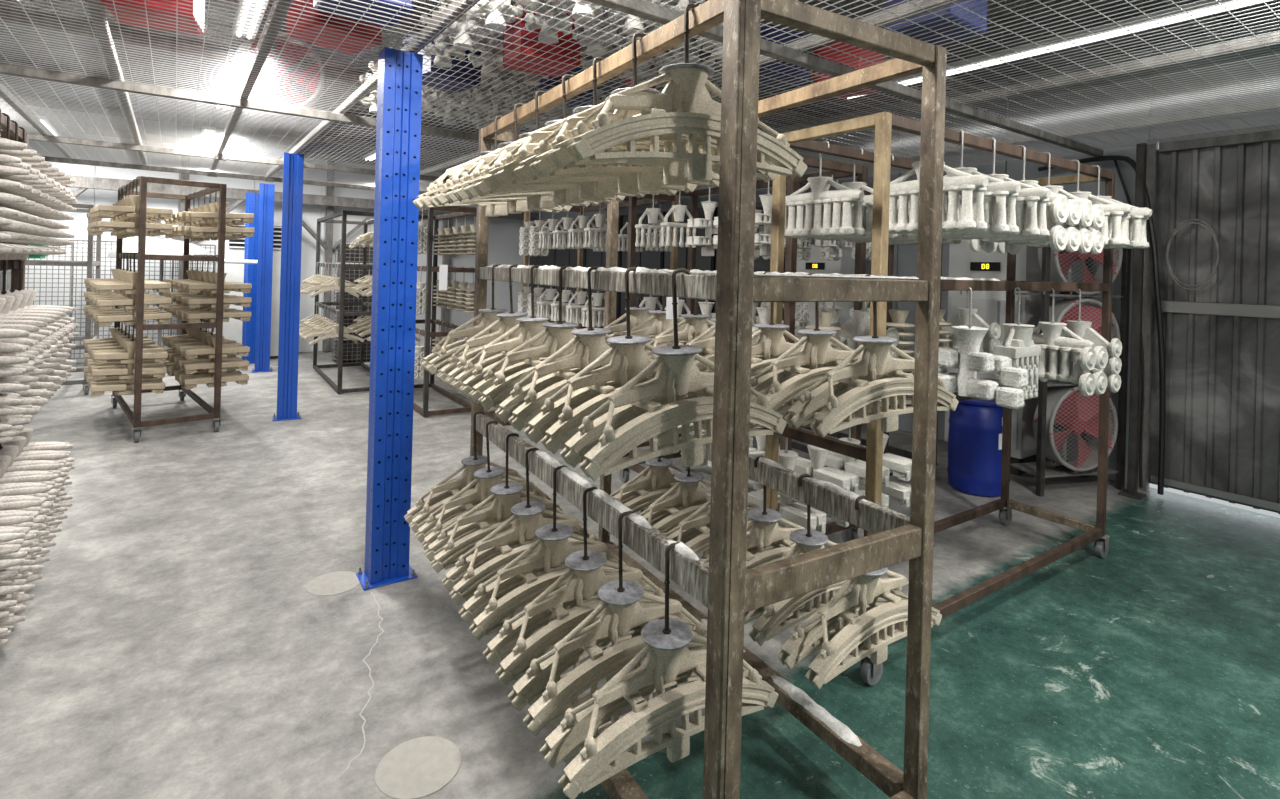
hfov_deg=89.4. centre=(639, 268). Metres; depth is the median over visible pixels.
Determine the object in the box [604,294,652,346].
hanging casting pattern
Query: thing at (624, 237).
hanging casting pattern
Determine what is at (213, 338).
cup
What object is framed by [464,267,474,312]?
hanging casting pattern
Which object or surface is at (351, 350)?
wire crate
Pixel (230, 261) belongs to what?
rail
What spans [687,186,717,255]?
hanging casting pattern
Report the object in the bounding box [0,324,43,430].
hanging casting pattern
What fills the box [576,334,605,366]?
cup
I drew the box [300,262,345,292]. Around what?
hanging casting pattern
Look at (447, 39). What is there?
hanging casting pattern
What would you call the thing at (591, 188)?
hanging casting pattern
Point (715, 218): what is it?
hanging casting pattern
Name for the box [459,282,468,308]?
cup
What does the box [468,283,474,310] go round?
cup
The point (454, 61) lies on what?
plastic crate
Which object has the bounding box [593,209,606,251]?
hanging casting pattern
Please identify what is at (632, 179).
hanging casting pattern
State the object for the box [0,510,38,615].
hanging casting pattern
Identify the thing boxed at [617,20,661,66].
hanging casting pattern
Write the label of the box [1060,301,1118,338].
grille
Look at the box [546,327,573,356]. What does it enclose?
cup
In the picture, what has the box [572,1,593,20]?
cup
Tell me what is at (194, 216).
hanging casting pattern
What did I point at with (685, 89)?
cup
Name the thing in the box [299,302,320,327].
hanging casting pattern
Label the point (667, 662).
cup
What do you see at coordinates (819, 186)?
cup
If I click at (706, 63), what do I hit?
hanging casting pattern
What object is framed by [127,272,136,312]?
cup
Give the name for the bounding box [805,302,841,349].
hanging casting pattern
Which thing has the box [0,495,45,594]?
hanging casting pattern
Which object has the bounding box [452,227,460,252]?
mold
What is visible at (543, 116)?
hanging casting pattern
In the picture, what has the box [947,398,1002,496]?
drum
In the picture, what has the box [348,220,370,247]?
hanging casting pattern
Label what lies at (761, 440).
hanging casting pattern
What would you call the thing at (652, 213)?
cup
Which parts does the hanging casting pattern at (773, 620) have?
lid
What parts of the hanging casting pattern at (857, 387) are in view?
tie rod, tie rod, lid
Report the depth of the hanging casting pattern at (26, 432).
3.27 m
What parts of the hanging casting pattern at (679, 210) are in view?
lever, lever, lever, lever, lever, lever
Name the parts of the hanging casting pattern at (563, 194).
tie rod, tie rod, lid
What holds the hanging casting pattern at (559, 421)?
hanging from the drying rack at (724, 585)
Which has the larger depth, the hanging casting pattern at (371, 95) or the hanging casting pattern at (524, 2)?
the hanging casting pattern at (371, 95)
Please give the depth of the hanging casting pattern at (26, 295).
3.12 m
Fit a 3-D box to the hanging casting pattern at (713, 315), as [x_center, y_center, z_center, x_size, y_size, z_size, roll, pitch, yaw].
[0.601,0.291,4.670,0.244,0.495,0.114,2,0,-35]
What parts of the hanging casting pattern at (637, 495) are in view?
tie rod, tie rod, lid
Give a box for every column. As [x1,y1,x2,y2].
[242,192,258,363]
[251,183,274,372]
[272,152,303,420]
[356,47,422,590]
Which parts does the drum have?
lid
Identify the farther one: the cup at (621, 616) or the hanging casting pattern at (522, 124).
the hanging casting pattern at (522, 124)
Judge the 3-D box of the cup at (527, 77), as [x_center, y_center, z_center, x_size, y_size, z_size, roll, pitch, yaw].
[-0.640,-1.238,3.864,0.100,0.260,0.098,2,0,-20]
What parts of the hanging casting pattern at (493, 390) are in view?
tie rod, tie rod, lid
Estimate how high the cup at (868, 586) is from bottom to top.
0.099 m
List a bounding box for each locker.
[529,224,555,322]
[554,219,585,328]
[584,215,623,327]
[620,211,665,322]
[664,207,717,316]
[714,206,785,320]
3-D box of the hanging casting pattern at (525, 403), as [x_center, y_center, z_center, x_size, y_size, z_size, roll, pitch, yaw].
[-0.133,0.218,1.909,0.555,0.452,0.135,2,0,-33]
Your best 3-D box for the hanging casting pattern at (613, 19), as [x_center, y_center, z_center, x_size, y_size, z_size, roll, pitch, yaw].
[-0.025,-1.221,2.976,0.243,0.260,0.240,2,0,26]
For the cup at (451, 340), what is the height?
0.320 m
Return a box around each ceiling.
[0,0,1279,207]
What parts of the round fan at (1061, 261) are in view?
blade, blade, blade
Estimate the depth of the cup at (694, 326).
2.64 m
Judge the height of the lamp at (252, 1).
0.283 m
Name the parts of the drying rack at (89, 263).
post, rail, rail, rail, rail, rail, rail, rail, rail, post, post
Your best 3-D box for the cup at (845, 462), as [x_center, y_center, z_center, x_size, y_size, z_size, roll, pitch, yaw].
[1.033,1.018,3.204,0.104,0.340,0.101,2,0,-35]
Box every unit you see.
[223,221,281,358]
[794,245,854,412]
[944,240,1041,475]
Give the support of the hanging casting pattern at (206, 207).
hanging from the drying rack at (213, 413)
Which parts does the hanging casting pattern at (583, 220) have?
lever, lever, lever, lever, lever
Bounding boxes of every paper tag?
[439,265,447,289]
[666,297,678,318]
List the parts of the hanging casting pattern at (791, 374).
tie rod, tie rod, lid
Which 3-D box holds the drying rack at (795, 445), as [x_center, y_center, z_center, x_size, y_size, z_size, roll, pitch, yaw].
[1.528,0.506,5.396,0.670,2.149,1.705,2,0,-34]
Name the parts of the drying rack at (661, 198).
post, rail, post, long rail, rail, rail, post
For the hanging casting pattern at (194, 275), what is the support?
hanging from the drying rack at (213, 413)
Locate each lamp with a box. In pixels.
[34,107,60,135]
[199,119,213,145]
[213,63,236,108]
[232,0,268,38]
[363,141,375,160]
[847,0,1268,98]
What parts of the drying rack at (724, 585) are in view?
post, rail, rail, long rail, long rail, long rail, long rail, post, post, long rail, long rail, long rail, rail, long rail, rail, rail, rail, post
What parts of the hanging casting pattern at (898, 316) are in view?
plate, plate, plate, plate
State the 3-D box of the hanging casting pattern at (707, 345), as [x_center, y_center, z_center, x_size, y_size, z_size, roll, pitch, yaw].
[0.338,0.232,2.497,0.595,0.462,0.135,0,1,-31]
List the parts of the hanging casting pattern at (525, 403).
tie rod, tie rod, lid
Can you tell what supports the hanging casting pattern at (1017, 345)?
hanging from the drying rack at (883, 122)
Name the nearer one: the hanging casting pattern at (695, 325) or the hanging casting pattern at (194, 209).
the hanging casting pattern at (695, 325)
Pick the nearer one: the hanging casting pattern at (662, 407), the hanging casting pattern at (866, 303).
the hanging casting pattern at (662, 407)
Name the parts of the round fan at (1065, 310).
blade, blade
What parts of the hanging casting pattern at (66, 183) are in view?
finger plate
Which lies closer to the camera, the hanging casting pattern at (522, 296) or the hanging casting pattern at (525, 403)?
the hanging casting pattern at (525, 403)
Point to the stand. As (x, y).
(1041, 469)
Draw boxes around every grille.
[1053,390,1116,469]
[1058,249,1120,292]
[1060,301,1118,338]
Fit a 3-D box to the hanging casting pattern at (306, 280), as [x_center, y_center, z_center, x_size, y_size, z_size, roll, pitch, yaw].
[-4.319,0.109,8.729,0.586,0.396,0.103,3,-1,-31]
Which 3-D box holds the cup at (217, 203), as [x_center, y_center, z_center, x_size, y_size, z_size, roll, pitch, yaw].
[-3.779,-0.433,5.853,0.101,0.340,0.104,-2,3,-43]
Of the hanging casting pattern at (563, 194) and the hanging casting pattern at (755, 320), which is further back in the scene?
the hanging casting pattern at (755, 320)
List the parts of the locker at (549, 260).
door, door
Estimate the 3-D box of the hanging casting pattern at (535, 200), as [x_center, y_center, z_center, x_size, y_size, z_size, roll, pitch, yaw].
[-0.350,-0.423,2.304,0.643,0.423,0.135,2,0,-33]
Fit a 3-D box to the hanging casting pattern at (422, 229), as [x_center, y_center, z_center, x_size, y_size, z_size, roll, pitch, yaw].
[-2.223,-0.403,6.602,0.176,0.500,0.110,2,0,-29]
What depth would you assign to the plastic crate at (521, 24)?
3.44 m
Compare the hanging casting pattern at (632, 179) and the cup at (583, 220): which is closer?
the hanging casting pattern at (632, 179)
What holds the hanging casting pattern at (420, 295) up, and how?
hanging from the drying rack at (430, 322)
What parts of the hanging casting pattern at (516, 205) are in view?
tie rod, lid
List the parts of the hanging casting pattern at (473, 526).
tie rod, tie rod, lid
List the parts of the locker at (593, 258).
door, door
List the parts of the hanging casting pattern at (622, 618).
tie rod, tie rod, lid, tie rod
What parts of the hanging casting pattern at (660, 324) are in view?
lid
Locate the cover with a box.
[107,239,210,346]
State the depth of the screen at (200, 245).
9.40 m
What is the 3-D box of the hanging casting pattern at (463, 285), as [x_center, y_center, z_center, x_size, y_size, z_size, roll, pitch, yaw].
[-1.951,0.221,7.158,0.167,0.492,0.170,2,0,-35]
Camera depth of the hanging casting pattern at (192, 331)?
6.46 m
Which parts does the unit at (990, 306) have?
panel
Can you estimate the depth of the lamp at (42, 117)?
7.79 m
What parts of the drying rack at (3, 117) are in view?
rail, long rail, long rail, post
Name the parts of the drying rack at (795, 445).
long rail, long rail, long rail, post, post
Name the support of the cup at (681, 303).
on the hanging casting pattern at (681, 303)
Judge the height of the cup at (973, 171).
0.132 m
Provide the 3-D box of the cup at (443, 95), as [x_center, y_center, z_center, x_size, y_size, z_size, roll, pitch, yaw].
[-1.279,-1.255,4.291,0.098,0.260,0.100,2,0,26]
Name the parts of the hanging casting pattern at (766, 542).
lid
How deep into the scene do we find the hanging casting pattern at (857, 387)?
1.85 m
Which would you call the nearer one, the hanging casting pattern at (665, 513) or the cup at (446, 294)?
the hanging casting pattern at (665, 513)
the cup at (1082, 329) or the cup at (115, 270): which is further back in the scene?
the cup at (115, 270)
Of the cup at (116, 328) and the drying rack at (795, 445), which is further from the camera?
the cup at (116, 328)
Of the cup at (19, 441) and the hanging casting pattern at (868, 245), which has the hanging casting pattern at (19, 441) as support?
the cup at (19, 441)
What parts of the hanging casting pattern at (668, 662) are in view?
tie rod, tie rod, lid, tie rod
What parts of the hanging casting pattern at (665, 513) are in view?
tie rod, tie rod, lid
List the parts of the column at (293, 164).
plate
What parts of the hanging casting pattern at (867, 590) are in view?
tie rod, tie rod, lid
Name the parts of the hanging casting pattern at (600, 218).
lever, lever, lever, lever, lever, lever, lever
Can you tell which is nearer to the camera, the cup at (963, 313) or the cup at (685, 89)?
the cup at (685, 89)
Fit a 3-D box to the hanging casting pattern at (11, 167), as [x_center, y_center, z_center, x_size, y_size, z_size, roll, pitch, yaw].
[-2.316,-0.356,2.166,0.408,0.659,0.160,2,0,-35]
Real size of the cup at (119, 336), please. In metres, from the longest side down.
0.340 x 0.104 x 0.101 m
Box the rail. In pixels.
[209,259,256,263]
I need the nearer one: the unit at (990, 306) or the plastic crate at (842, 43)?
the plastic crate at (842, 43)
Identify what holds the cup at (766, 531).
on the hanging casting pattern at (766, 542)
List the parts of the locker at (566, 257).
door, door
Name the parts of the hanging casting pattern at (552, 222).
lever, lever, lever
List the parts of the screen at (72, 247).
frame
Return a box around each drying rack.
[0,113,28,289]
[0,203,101,394]
[111,176,226,441]
[313,210,373,392]
[413,206,476,415]
[466,0,946,798]
[522,194,678,447]
[619,156,867,541]
[750,192,942,477]
[765,112,1114,684]
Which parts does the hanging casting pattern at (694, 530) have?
tie rod, tie rod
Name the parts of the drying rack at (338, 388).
post, long rail, long rail, long rail, long rail, rail, rail, post, rail, rail, rail, rail, rail, post, long rail, long rail, long rail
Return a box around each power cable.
[1038,155,1165,494]
[1113,160,1143,487]
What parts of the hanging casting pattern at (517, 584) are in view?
tie rod, tie rod, lid, tie rod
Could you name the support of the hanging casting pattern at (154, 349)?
hanging from the drying rack at (213, 413)
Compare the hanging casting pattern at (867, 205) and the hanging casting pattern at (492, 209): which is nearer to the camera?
the hanging casting pattern at (492, 209)
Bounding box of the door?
[1138,124,1279,513]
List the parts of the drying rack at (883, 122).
post, rail, rail, rail, long rail, post, long rail, long rail, long rail, long rail, post, long rail, rail, rail, post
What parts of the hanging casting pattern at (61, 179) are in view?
finger plate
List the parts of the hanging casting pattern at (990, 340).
fan plate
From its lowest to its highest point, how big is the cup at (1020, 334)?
0.120 m
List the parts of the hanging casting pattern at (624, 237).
lever, lever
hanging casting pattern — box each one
[0,109,61,259]
[0,135,48,253]
[0,137,55,253]
[0,139,32,253]
[0,149,40,253]
[0,260,68,391]
[0,260,73,384]
[0,295,63,399]
[0,298,57,409]
[0,319,50,418]
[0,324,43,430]
[0,329,34,443]
[0,444,64,541]
[0,455,59,556]
[0,468,52,572]
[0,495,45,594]
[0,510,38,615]
[0,526,29,645]
[1,436,69,527]
[2,113,66,259]
[6,260,78,378]
[11,120,71,259]
[16,428,74,519]
[18,126,76,259]
[83,322,147,368]
[84,253,148,307]
[84,253,148,315]
[84,321,150,379]
[86,325,158,387]
[87,187,147,238]
[87,323,155,379]
[88,253,155,318]
[89,184,155,237]
[89,185,146,237]
[90,325,163,388]
[91,181,160,236]
[91,253,160,321]
[91,325,167,396]
[93,253,165,323]
[95,179,165,236]
[96,253,171,326]
[98,176,172,235]
[161,329,215,365]
[163,255,196,310]
[164,328,223,372]
[165,193,218,241]
[165,255,225,311]
[167,321,228,375]
[168,255,209,315]
[169,192,218,240]
[171,190,230,240]
[174,328,236,380]
[175,255,236,318]
[176,188,237,240]
[177,320,242,384]
[180,255,243,320]
[181,188,244,239]
[183,337,249,388]
[186,255,251,322]
[189,202,254,239]
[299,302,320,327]
[299,303,334,329]
[299,304,325,332]
[299,305,348,336]
[300,262,339,290]
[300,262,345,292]
[300,263,347,293]
[300,306,346,337]
[301,263,351,294]
[302,308,345,339]
[303,263,354,295]
[304,309,357,342]
[305,263,359,297]
[309,310,364,345]
[310,263,365,297]
[347,263,369,287]
[347,302,367,329]
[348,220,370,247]
[349,303,371,328]
[350,219,373,245]
[350,317,370,329]
[352,272,372,288]
[355,279,371,290]
[355,320,370,333]
[356,232,373,244]
[359,73,376,113]
[361,330,370,336]
[362,235,373,247]
[363,283,371,292]
[368,61,377,94]
[404,411,533,532]
[413,116,571,216]
[414,329,423,378]
[415,421,561,550]
[416,266,425,314]
[418,207,427,253]
[421,11,464,67]
[421,86,444,110]
[421,264,506,374]
[424,433,577,572]
[429,103,598,213]
[431,88,465,100]
[431,319,442,351]
[433,266,443,305]
[434,98,464,124]
[434,216,445,254]
[437,264,526,387]
[438,321,450,346]
[439,0,487,49]
[439,281,451,307]
[441,218,453,254]
[442,448,607,604]
[445,90,625,209]
[446,323,457,345]
[447,87,480,116]
[447,266,460,309]
[448,212,461,254]
[451,265,575,397]
[455,267,469,310]
[457,216,471,254]
[458,465,636,639]
[464,74,658,205]
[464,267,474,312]
[466,214,475,254]
[467,68,503,107]
[467,98,493,129]
[468,24,503,76]
[469,0,522,30]
[469,266,609,409]
[482,91,512,120]
[483,57,696,200]
[483,487,664,685]
[485,53,523,96]
[495,266,613,430]
[502,104,524,132]
[505,74,534,108]
[508,511,706,735]
[512,69,548,85]
[514,33,719,193]
[515,0,538,5]
[517,284,530,316]
[519,212,535,255]
[524,0,573,43]
[524,267,659,453]
[525,94,546,127]
[527,285,546,316]
[529,112,548,130]
[529,211,549,255]
[537,286,564,317]
[539,213,563,249]
[540,542,777,798]
[544,105,571,119]
[546,108,574,121]
[548,3,806,185]
[551,287,579,321]
[553,212,579,248]
[558,0,607,20]
[560,268,786,480]
[566,289,595,323]
[568,208,596,248]
[571,91,602,115]
[572,5,619,55]
[580,31,620,70]
[582,290,604,327]
[584,202,606,247]
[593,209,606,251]
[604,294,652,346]
[608,0,660,35]
[610,456,707,513]
[611,269,684,350]
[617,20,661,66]
[618,204,642,251]
[619,42,658,86]
[635,196,668,248]
[639,295,661,320]
[639,434,710,532]
[644,270,714,359]
[645,203,670,251]
[655,0,704,47]
[655,52,669,86]
[658,36,700,66]
[660,191,695,247]
[664,489,779,558]
[665,299,690,324]
[681,429,707,465]
[685,318,778,371]
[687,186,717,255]
[697,22,723,59]
[698,300,714,328]
[700,58,721,97]
[703,456,824,569]
[705,272,820,385]
[707,437,752,466]
[710,313,715,318]
[711,229,717,248]
[713,217,758,245]
[744,473,846,645]
[748,426,779,489]
[748,437,825,533]
[750,273,859,413]
[752,302,760,323]
[752,302,768,335]
[754,209,763,257]
[755,179,785,255]
[761,302,768,306]
[778,495,941,689]
[782,304,808,343]
[784,240,810,256]
[785,141,864,237]
[785,274,958,437]
[790,433,858,526]
[795,302,808,336]
[797,237,811,260]
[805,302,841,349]
[813,148,897,240]
[814,174,854,257]
[818,247,840,260]
[819,302,839,322]
[824,427,889,507]
[825,302,842,324]
[829,302,898,362]
[844,154,917,242]
[849,302,869,316]
[851,242,871,260]
[855,433,911,507]
[886,302,914,371]
[888,213,960,244]
[889,161,987,233]
[907,129,1020,236]
[938,287,1028,408]
[939,309,952,347]
[941,291,1000,354]
[942,137,1050,239]
[967,145,1081,252]
[994,287,1040,399]
[996,152,1104,254]
[1000,288,1107,396]
[1027,160,1132,246]
[1039,289,1121,392]
[1050,165,1151,248]
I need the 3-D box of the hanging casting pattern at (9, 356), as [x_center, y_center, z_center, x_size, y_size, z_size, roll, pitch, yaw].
[-2.334,0.293,2.166,0.447,0.659,0.160,2,0,-35]
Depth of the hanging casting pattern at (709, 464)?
3.68 m
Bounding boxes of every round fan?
[230,32,323,115]
[1033,386,1117,472]
[1036,297,1119,339]
[1037,247,1122,294]
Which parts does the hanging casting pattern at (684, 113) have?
tie rod, tie rod, lid, tie rod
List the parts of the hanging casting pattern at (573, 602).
tie rod, tie rod, lid, tie rod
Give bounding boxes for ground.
[1149,483,1279,517]
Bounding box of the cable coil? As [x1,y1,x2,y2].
[1166,218,1218,290]
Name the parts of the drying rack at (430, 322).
long rail, long rail, long rail, rail, long rail, rail, rail, post, post, rail, long rail, rail, long rail, rail, rail, long rail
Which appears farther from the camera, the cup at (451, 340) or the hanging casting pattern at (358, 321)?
the hanging casting pattern at (358, 321)
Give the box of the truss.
[7,145,538,351]
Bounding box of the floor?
[0,346,1279,798]
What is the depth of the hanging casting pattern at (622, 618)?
1.65 m
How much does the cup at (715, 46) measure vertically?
0.260 m
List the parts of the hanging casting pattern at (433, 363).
tie rod, tie rod, lid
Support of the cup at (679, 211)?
on the hanging casting pattern at (679, 210)
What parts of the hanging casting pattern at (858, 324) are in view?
fan plate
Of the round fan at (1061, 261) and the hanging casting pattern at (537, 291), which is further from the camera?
the hanging casting pattern at (537, 291)
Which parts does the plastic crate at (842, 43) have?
handle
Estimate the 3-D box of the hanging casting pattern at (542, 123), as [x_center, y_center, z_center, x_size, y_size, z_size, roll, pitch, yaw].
[-0.823,-1.243,5.506,0.240,0.260,0.243,2,0,-24]
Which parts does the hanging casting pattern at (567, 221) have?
lever, lever, lever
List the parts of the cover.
support leg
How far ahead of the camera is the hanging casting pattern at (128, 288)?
5.38 m
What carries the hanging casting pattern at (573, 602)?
hanging from the drying rack at (724, 585)
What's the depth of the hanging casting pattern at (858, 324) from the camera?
3.24 m
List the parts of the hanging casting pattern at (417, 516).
tie rod, tie rod, lid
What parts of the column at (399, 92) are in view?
plate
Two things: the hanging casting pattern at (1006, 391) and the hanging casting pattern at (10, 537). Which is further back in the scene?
the hanging casting pattern at (1006, 391)
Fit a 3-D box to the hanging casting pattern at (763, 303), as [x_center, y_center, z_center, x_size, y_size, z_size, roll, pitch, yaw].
[1.106,0.297,5.448,0.176,0.499,0.110,2,0,-35]
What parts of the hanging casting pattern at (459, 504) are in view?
tie rod, tie rod, lid, tie rod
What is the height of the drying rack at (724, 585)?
2.154 m
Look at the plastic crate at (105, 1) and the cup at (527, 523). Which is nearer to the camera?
the cup at (527, 523)
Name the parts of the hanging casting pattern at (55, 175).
finger plate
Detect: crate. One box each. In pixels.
[28,236,48,258]
[102,0,204,34]
[286,0,382,54]
[313,0,412,28]
[332,337,370,363]
[333,314,370,338]
[334,268,372,288]
[334,290,371,311]
[335,241,372,264]
[403,34,480,93]
[503,4,580,77]
[534,56,592,107]
[625,67,661,88]
[759,23,808,92]
[811,41,884,98]
[886,0,987,45]
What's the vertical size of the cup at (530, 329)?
0.099 m
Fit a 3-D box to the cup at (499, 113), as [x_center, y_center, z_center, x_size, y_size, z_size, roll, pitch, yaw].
[-1.067,-1.249,4.887,0.100,0.260,0.098,2,0,-2]
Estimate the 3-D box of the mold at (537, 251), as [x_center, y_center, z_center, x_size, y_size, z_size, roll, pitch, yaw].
[-0.933,-0.285,6.002,0.110,0.320,0.110,2,0,-32]
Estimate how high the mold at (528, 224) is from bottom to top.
0.320 m
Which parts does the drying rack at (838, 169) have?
post, long rail, rail, rail, post, long rail, post, rail, rail, post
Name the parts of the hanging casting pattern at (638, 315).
lid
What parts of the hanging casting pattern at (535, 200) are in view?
tie rod, tie rod, lid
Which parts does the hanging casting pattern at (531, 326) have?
tie rod, tie rod, lid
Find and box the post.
[1118,143,1146,499]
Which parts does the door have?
rail, rail, rail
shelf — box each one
[1010,460,1117,477]
[1016,293,1122,297]
[1038,378,1077,386]
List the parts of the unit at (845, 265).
panel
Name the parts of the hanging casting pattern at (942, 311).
plate, plate, plate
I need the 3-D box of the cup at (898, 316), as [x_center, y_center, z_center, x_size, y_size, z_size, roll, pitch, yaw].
[1.364,0.377,3.419,0.100,0.320,0.098,2,0,-33]
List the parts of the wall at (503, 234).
panel, panel, panel, panel, panel, panel, panel, panel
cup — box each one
[0,291,30,307]
[0,293,22,310]
[0,295,14,313]
[0,298,5,313]
[0,445,18,466]
[0,455,10,478]
[1,436,26,456]
[6,290,36,305]
[16,428,33,446]
[109,327,120,337]
[111,269,122,292]
[112,330,124,342]
[114,269,119,293]
[115,332,127,345]
[117,270,128,295]
[118,335,131,348]
[119,200,125,237]
[120,271,126,296]
[121,338,135,366]
[122,199,127,236]
[123,271,136,310]
[125,197,134,236]
[125,341,134,381]
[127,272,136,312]
[129,195,138,235]
[186,270,196,279]
[188,209,195,241]
[190,328,199,338]
[191,270,197,293]
[193,208,199,240]
[194,329,205,341]
[196,271,206,305]
[198,206,204,240]
[200,332,210,358]
[201,272,209,306]
[203,205,210,240]
[205,334,215,361]
[207,272,216,308]
[209,203,217,239]
[211,337,224,374]
[213,273,226,297]
[215,202,227,239]
[332,325,338,333]
[334,278,339,286]
[369,93,376,113]
[415,346,423,377]
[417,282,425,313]
[418,221,427,252]
[421,90,433,110]
[434,40,451,67]
[436,280,442,303]
[438,229,444,252]
[439,91,453,100]
[443,116,455,124]
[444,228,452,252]
[444,281,450,305]
[450,338,457,343]
[451,281,459,309]
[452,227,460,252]
[453,19,472,49]
[457,96,470,116]
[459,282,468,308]
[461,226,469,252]
[466,463,485,484]
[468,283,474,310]
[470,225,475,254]
[476,112,487,129]
[478,86,492,107]
[479,476,499,498]
[481,37,497,76]
[482,312,503,333]
[485,0,506,30]
[492,103,503,120]
[496,74,511,96]
[496,493,517,516]
[500,316,523,338]
[517,513,540,538]
[522,287,530,313]
[522,321,545,346]
[524,73,540,85]
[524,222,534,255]
[525,118,535,127]
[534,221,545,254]
[534,288,543,313]
[538,0,558,43]
[543,538,567,566]
[545,289,556,299]
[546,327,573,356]
[547,219,557,230]
[548,110,561,119]
[562,218,572,229]
[562,290,570,301]
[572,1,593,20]
[573,568,599,598]
[575,291,586,303]
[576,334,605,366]
[577,216,588,228]
[586,25,605,55]
[592,293,603,305]
[594,214,605,226]
[608,603,635,634]
[612,343,645,379]
[623,17,643,35]
[630,76,645,86]
[630,310,647,328]
[633,91,652,115]
[636,25,648,66]
[644,297,657,310]
[646,208,659,223]
[651,466,668,486]
[652,647,683,682]
[653,314,671,332]
[658,354,695,394]
[665,68,708,112]
[672,205,686,221]
[673,1,683,47]
[678,299,684,315]
[681,482,698,502]
[684,317,706,338]
[711,44,722,59]
[756,521,776,545]
[758,328,784,355]
[778,450,797,526]
[796,543,821,552]
[802,334,831,363]
[807,177,833,205]
[807,445,828,476]
[813,311,834,326]
[825,302,832,306]
[839,438,859,469]
[841,182,866,190]
[852,310,869,334]
[857,575,879,603]
[859,342,891,374]
[883,433,888,452]
[889,309,908,357]
[912,161,944,182]
[939,309,945,345]
[945,167,976,176]
[957,308,976,325]
[987,174,1008,180]
[1002,323,1034,347]
[1018,180,1037,185]
[1038,322,1066,349]
[1041,185,1062,193]
[1067,191,1091,199]
[1067,321,1091,337]
[1089,196,1111,203]
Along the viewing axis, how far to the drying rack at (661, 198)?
5.66 m
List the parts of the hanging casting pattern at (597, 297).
lever, lever, lever, lever, lever, lever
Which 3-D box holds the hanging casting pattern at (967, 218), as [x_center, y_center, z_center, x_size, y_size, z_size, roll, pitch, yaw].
[1.139,-0.368,2.558,0.141,0.448,0.467,2,0,-33]
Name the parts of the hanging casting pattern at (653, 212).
lever, lever, lever, lever, lever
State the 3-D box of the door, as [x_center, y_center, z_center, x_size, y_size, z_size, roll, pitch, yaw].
[4.494,0.362,3.823,0.075,2.600,2.510,2,0,-36]
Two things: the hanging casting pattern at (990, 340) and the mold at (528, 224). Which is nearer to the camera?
the hanging casting pattern at (990, 340)
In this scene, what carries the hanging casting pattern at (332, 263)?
hanging from the drying rack at (338, 388)
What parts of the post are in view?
foot plate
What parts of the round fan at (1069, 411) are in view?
blade, motor, blade, blade, blade, blade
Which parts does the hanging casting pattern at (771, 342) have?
lid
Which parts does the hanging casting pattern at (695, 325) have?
lid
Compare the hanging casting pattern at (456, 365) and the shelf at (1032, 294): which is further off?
the shelf at (1032, 294)
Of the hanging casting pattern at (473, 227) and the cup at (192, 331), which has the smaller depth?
the cup at (192, 331)
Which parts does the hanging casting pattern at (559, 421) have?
tie rod, tie rod, lid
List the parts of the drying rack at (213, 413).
post, long rail, long rail, long rail, post, rail, rail, rail, rail, rail, rail, post, long rail, long rail, post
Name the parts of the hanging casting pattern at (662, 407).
tie rod, tie rod, lid, tie rod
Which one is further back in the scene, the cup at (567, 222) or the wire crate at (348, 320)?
the wire crate at (348, 320)
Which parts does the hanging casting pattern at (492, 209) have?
tie rod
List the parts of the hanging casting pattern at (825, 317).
plate, plate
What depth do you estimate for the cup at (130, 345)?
5.39 m
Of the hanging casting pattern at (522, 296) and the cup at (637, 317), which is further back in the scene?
the hanging casting pattern at (522, 296)
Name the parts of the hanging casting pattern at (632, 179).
tie rod, tie rod, lid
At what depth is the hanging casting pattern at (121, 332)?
5.93 m
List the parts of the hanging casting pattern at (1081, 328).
fan plate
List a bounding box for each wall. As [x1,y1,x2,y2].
[6,127,532,362]
[533,22,1279,483]
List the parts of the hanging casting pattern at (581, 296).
lever, lever, lever, lever, lever, lever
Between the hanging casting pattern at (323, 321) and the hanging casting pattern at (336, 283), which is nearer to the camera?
the hanging casting pattern at (336, 283)
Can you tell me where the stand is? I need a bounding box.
[1009,247,1130,496]
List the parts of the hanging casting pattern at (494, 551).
tie rod, tie rod, lid, tie rod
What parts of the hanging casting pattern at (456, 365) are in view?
tie rod, tie rod, lid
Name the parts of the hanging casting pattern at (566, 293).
lever, lever, lever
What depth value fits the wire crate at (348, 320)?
9.79 m
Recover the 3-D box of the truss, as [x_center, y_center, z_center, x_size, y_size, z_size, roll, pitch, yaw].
[-5.655,-0.263,10.439,8.700,3.280,0.340,2,0,-36]
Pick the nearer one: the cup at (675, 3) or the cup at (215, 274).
the cup at (675, 3)
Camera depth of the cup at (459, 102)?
4.70 m
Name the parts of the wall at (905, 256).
panel, panel, panel, panel, panel, panel, panel, panel, panel, panel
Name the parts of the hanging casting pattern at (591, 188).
tie rod, tie rod, lid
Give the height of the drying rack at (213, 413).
2.189 m
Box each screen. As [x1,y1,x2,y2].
[25,239,115,358]
[126,244,215,347]
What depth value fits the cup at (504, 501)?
2.45 m
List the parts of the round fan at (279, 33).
blade, blade, blade, blade, blade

